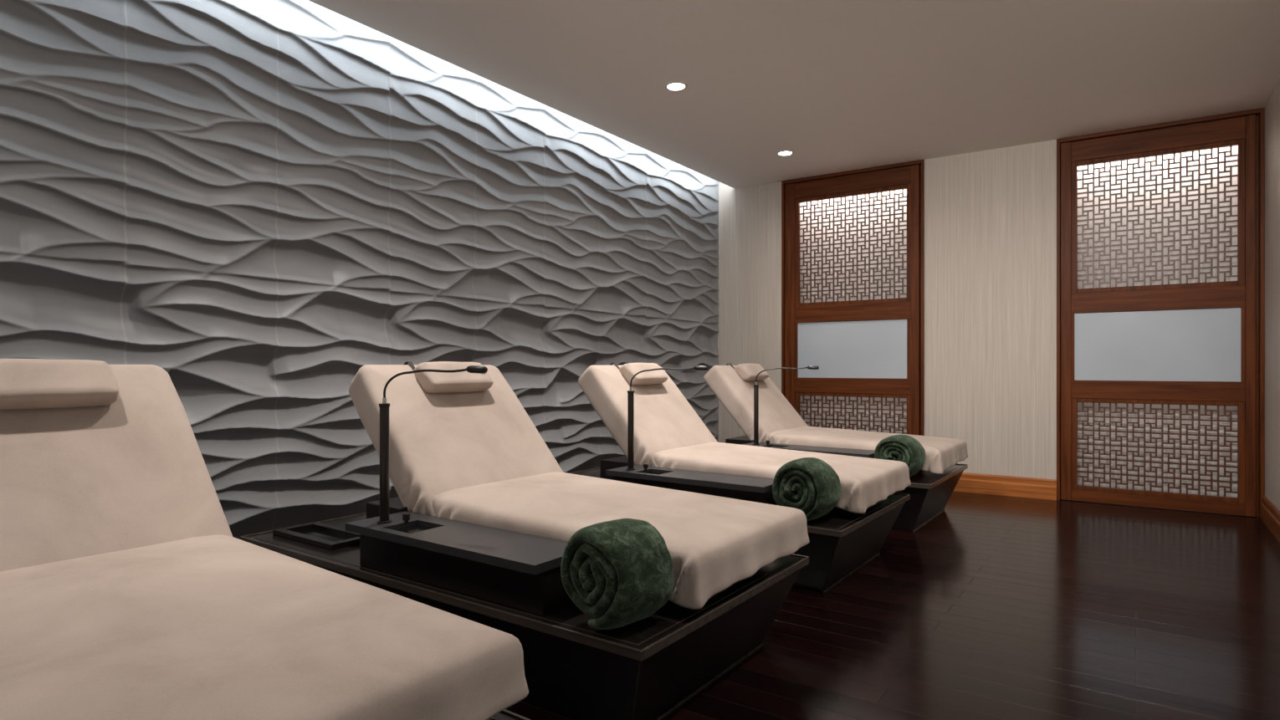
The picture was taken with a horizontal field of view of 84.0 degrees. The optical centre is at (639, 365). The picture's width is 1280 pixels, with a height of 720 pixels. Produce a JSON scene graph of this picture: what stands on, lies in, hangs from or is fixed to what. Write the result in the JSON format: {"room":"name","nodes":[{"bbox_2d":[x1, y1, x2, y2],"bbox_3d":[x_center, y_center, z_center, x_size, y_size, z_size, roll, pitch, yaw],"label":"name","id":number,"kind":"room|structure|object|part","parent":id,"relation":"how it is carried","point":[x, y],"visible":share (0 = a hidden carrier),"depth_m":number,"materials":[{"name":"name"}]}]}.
{"room":"spa","nodes":[
{"label":"spa","id":0,"kind":"room"},
{"bbox_2d":[0,0,718,539],"bbox_3d":[-1.096,-0.440,4.255,0.066,2.920,6.425,0,0,35],"label":"wall","id":1,"kind":"structure","parent":0,"point":[260,205],"depth_m":3.47,"materials":[{"name":"grey stone"}]},
{"bbox_2d":[308,0,1279,188],"bbox_3d":[0.684,-1.805,3.119,3.827,0.230,6.900,0,0,35],"label":"ceiling","id":2,"kind":"structure","parent":0,"point":[839,85],"depth_m":3.99,"materials":[{"name":"white paint"}]},
{"bbox_2d":[665,81,687,91],"bbox_3d":[0.218,-1.688,4.298,0.136,0.005,0.136,0,0,35],"label":"recessed light","id":3,"kind":"object","parent":2,"relation":"in","point":[673,86],"visible":1,"depth_m":4.29,"materials":[{"name":"grey"}]},
{"bbox_2d":[776,150,793,156],"bbox_3d":[1.153,-1.688,5.646,0.136,0.005,0.136,0,0,35],"label":"recessed light","id":4,"kind":"object","parent":2,"relation":"in","point":[784,153],"visible":1,"depth_m":5.64,"materials":[{"name":"grey"}]},
{"bbox_2d":[717,139,1056,479],"bbox_3d":[2.422,-0.450,5.856,4.500,2.940,0.160,0,0,34],"label":"wall","id":5,"kind":"structure","parent":0,"point":[990,215],"depth_m":5.62,"materials":[{"name":"beige paint"}]},
{"bbox_2d":[781,159,924,435],"bbox_3d":[1.867,-0.344,6.244,1.233,2.688,0.226,0,0,34],"label":"door","id":6,"kind":"structure","parent":5,"relation":"in","point":[852,242],"depth_m":6.20,"materials":[{"name":"brown wood"}]},
{"bbox_3d":[1.829,-0.142,6.184,0.954,0.496,0.008,0,0,34],"label":"frosted pane","id":7,"kind":"part","parent":6,"relation":"part of","materials":[{"name":"white glass"}]},
{"bbox_3d":[1.835,-1.584,6.186,1.008,0.144,0.046,0,0,33],"label":"rail","id":8,"kind":"part","parent":6,"relation":"part of","materials":[{"name":"brown wood"}]},
{"bbox_3d":[1.835,-0.463,6.186,1.008,0.146,0.046,0,0,33],"label":"rail","id":9,"kind":"part","parent":6,"relation":"part of","materials":[{"name":"brown wood"}]},
{"bbox_3d":[1.835,0.172,6.186,1.008,0.132,0.046,0,0,33],"label":"rail","id":10,"kind":"part","parent":6,"relation":"part of","materials":[{"name":"brown wood"}]},
{"bbox_3d":[1.836,-1.024,6.188,1.008,0.977,0.038,0,0,33],"label":"moulding","id":11,"kind":"part","parent":6,"relation":"part of","materials":[{"name":"brown wood"}]},
{"bbox_3d":[1.836,0.577,6.188,1.008,0.683,0.038,0,0,33],"label":"moulding","id":12,"kind":"part","parent":6,"relation":"part of","materials":[{"name":"brown wood"}]},
{"bbox_3d":[1.925,-0.329,6.331,1.193,2.658,0.010,0,0,33],"label":"backing panel","id":13,"kind":"part","parent":6,"relation":"part of","materials":[{"name":"white glass"}]},
{"bbox_2d":[953,472,1056,500],"bbox_3d":[2.712,0.924,5.554,0.937,0.152,0.024,0,0,33],"label":"baseboard","id":14,"kind":"structure","parent":5,"relation":"attached to","point":[1023,487],"depth_m":5.46,"materials":[{"name":"red wood"}]},
{"bbox_2d":[1056,107,1264,518],"bbox_3d":[3.652,-0.344,5.062,1.174,2.688,0.226,0,0,34],"label":"door","id":15,"kind":"structure","parent":5,"relation":"in","point":[1160,227],"depth_m":5.01,"materials":[{"name":"brown wood"}]},
{"bbox_3d":[3.612,-0.142,5.004,0.948,0.496,0.008,0,0,33],"label":"frosted pane","id":16,"kind":"part","parent":15,"relation":"part of","materials":[{"name":"white glass"}]},
{"bbox_3d":[3.710,-0.329,5.149,1.134,2.658,0.010,0,0,33],"label":"backing panel","id":17,"kind":"part","parent":15,"relation":"part of","materials":[{"name":"white glass"}]},
{"bbox_3d":[3.617,-1.023,5.009,0.987,0.976,0.038,0,0,33],"label":"moulding","id":18,"kind":"part","parent":15,"relation":"part of","materials":[{"name":"brown wood"}]},
{"bbox_3d":[3.617,0.577,5.009,0.987,0.683,0.038,0,0,33],"label":"moulding","id":19,"kind":"part","parent":15,"relation":"part of","materials":[{"name":"brown wood"}]},
{"bbox_3d":[3.616,-1.583,5.007,0.987,0.145,0.046,0,0,33],"label":"rail","id":20,"kind":"part","parent":15,"relation":"part of","materials":[{"name":"brown wood"}]},
{"bbox_3d":[3.616,-0.463,5.007,0.987,0.146,0.046,0,0,33],"label":"rail","id":21,"kind":"part","parent":15,"relation":"part of","materials":[{"name":"brown wood"}]},
{"bbox_3d":[3.616,0.172,5.007,0.987,0.132,0.046,0,0,33],"label":"rail","id":22,"kind":"part","parent":15,"relation":"part of","materials":[{"name":"brown wood"}]},
{"bbox_3d":[3.616,0.957,5.007,0.987,0.078,0.046,0,0,33],"label":"rail","id":23,"kind":"part","parent":15,"relation":"part of","materials":[{"name":"brown wood"}]},
{"bbox_2d":[506,491,1279,719],"bbox_3d":[0.495,1.030,3.252,4.290,0.060,6.900,0,0,35],"label":"floor","id":24,"kind":"structure","parent":0,"point":[995,607],"depth_m":2.67,"materials":[{"name":"brown wood"}]},
{"bbox_2d":[0,358,531,719],"bbox_3d":[-1.321,0.490,1.535,2.010,1.020,1.050,0,0,36],"label":"lounger","id":25,"kind":"object","parent":24,"relation":"on","point":[128,591],"visible":1,"depth_m":1.44,"materials":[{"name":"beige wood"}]},
{"bbox_2d":[0,358,118,409],"bbox_3d":[-1.636,0.048,1.934,0.152,0.135,0.353,0,0,35],"label":"cushion","id":26,"kind":"object","parent":25,"relation":"on","point":[25,384],"depth_m":1.93,"materials":[{"name":"beige fabric"}]},
{"bbox_3d":[-1.583,0.330,1.860,0.614,0.668,0.791,0,0,35],"label":"backrest","id":27,"kind":"part","parent":25,"relation":"part of","materials":[{"name":"beige fabric"}]},
{"bbox_3d":[-0.964,0.564,1.420,1.296,0.192,0.820,0,0,35],"label":"seat mattress","id":28,"kind":"part","parent":25,"relation":"part of","materials":[{"name":"beige fabric"}]},
{"bbox_2d":[240,361,809,719],"bbox_3d":[-0.497,0.490,2.722,2.010,1.020,1.050,0,0,36],"label":"lounger","id":29,"kind":"object","parent":24,"relation":"on","point":[483,517],"visible":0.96,"depth_m":2.32,"materials":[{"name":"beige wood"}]},
{"bbox_2d":[272,522,359,550],"bbox_3d":[-1.279,0.684,2.874,0.430,0.022,0.190,0,0,35],"label":"tray","id":30,"kind":"object","parent":29,"relation":"on","point":[317,535],"depth_m":2.86,"materials":[{"name":"black wood"}]},
{"bbox_3d":[-0.886,0.336,2.465,0.048,0.412,0.048,0,0,36],"label":"lamp post","id":31,"kind":"part","parent":29,"relation":"part of","materials":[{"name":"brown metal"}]},
{"bbox_3d":[-0.808,0.526,2.458,0.025,0.031,0.025,0,0,36],"label":"switch knob","id":32,"kind":"part","parent":29,"relation":"part of","materials":[{"name":"black metal"}]},
{"bbox_2d":[394,524,434,533],"bbox_3d":[-0.762,0.562,2.398,0.156,0.009,0.149,0,0,35],"label":"recessed tray","id":33,"kind":"object","parent":29,"relation":"on","point":[398,529],"depth_m":2.43,"materials":[{"name":"black glass"}]},
{"bbox_2d":[414,361,493,393],"bbox_3d":[-0.812,0.048,3.121,0.152,0.135,0.353,0,0,35],"label":"cushion","id":34,"kind":"object","parent":29,"relation":"on","point":[463,381],"depth_m":3.04,"materials":[{"name":"beige fabric"}]},
{"bbox_3d":[-0.759,0.330,3.047,0.614,0.668,0.791,0,0,35],"label":"backrest","id":35,"kind":"part","parent":29,"relation":"part of","materials":[{"name":"beige fabric"}]},
{"bbox_2d":[560,518,673,629],"bbox_3d":[-0.060,0.558,1.920,0.261,0.271,0.226,0,0,44],"label":"rolled towel","id":36,"kind":"object","parent":29,"relation":"on","point":[618,571],"visible":1,"depth_m":1.84,"materials":[{"name":"green fabric"}]},
{"bbox_3d":[-0.140,0.564,2.607,1.296,0.192,0.820,0,0,35],"label":"seat mattress","id":37,"kind":"part","parent":29,"relation":"part of","materials":[{"name":"beige fabric"}]},
{"bbox_2d":[569,363,911,592],"bbox_3d":[0.341,0.490,3.966,2.010,1.020,1.050,0,0,36],"label":"lounger","id":38,"kind":"object","parent":24,"relation":"on","point":[664,442],"visible":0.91,"depth_m":3.68,"materials":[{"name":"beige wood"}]},
{"bbox_3d":[-0.048,0.336,3.709,0.048,0.412,0.048,0,0,36],"label":"lamp post","id":39,"kind":"part","parent":38,"relation":"part of","materials":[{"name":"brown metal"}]},
{"bbox_2d":[619,363,667,384],"bbox_3d":[0.026,0.048,4.365,0.152,0.135,0.353,0,0,35],"label":"cushion","id":40,"kind":"object","parent":38,"relation":"on","point":[627,371],"depth_m":4.27,"materials":[{"name":"beige fabric"}]},
{"bbox_3d":[0.030,0.526,3.703,0.025,0.031,0.025,0,0,36],"label":"switch knob","id":41,"kind":"part","parent":38,"relation":"part of","materials":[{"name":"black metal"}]},
{"bbox_3d":[0.079,0.330,4.291,0.614,0.668,0.791,0,0,35],"label":"backrest","id":42,"kind":"part","parent":38,"relation":"part of","materials":[{"name":"beige fabric"}]},
{"bbox_2d":[645,471,662,475],"bbox_3d":[0.075,0.562,3.643,0.156,0.009,0.149,0,0,35],"label":"recessed tray","id":43,"kind":"object","parent":38,"relation":"on","point":[647,473],"depth_m":3.70,"materials":[{"name":"black glass"}]},
{"bbox_3d":[0.698,0.564,3.851,1.296,0.192,0.820,0,0,35],"label":"seat mattress","id":44,"kind":"part","parent":38,"relation":"part of","materials":[{"name":"beige fabric"}]},
{"bbox_2d":[772,457,841,521],"bbox_3d":[0.750,0.555,3.196,0.268,0.277,0.233,0,0,38],"label":"rolled blanket","id":45,"kind":"object","parent":38,"relation":"on","point":[810,485],"visible":0.97,"depth_m":3.11,"materials":[{"name":"green fabric"}]},
{"bbox_2d":[703,363,968,531],"bbox_3d":[1.185,0.490,5.127,2.010,1.020,1.050,0,0,36],"label":"lounger","id":46,"kind":"object","parent":24,"relation":"on","point":[767,419],"visible":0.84,"depth_m":4.89,"materials":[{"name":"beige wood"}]},
{"bbox_2d":[733,363,768,381],"bbox_3d":[0.870,0.048,5.526,0.152,0.135,0.353,0,0,35],"label":"cushion","id":47,"kind":"object","parent":46,"relation":"on","point":[745,372],"depth_m":5.42,"materials":[{"name":"beige fabric"}]},
{"bbox_3d":[0.923,0.330,5.452,0.614,0.668,0.791,0,0,35],"label":"backrest","id":48,"kind":"part","parent":46,"relation":"part of","materials":[{"name":"beige fabric"}]},
{"bbox_3d":[0.796,0.336,4.870,0.048,0.412,0.048,0,0,36],"label":"lamp post","id":49,"kind":"part","parent":46,"relation":"part of","materials":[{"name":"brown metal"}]},
{"bbox_3d":[1.542,0.564,5.012,1.296,0.192,0.820,0,0,35],"label":"seat mattress","id":50,"kind":"part","parent":46,"relation":"part of","materials":[{"name":"beige fabric"}]},
{"bbox_2d":[874,435,926,477],"bbox_3d":[1.587,0.559,4.361,0.289,0.268,0.235,0,0,38],"label":"rolled blanket","id":51,"kind":"object","parent":46,"relation":"on","point":[904,448],"visible":0.75,"depth_m":4.27,"materials":[{"name":"green fabric"}]},
{"bbox_2d":[1264,77,1279,510],"bbox_3d":[3.149,-0.430,3.229,0.090,2.980,3.900,0,0,35],"label":"wall","id":52,"kind":"structure","parent":0,"point":[1272,106],"depth_m":4.40,"materials":[{"name":"beige paint"}]},
{"bbox_2d":[1260,496,1279,542],"bbox_3d":[3.025,0.924,3.151,0.024,0.152,3.630,0,0,35],"label":"baseboard","id":53,"kind":"structure","parent":52,"relation":"attached to","point":[1270,514],"depth_m":4.30,"materials":[{"name":"red wood"}]}
]}

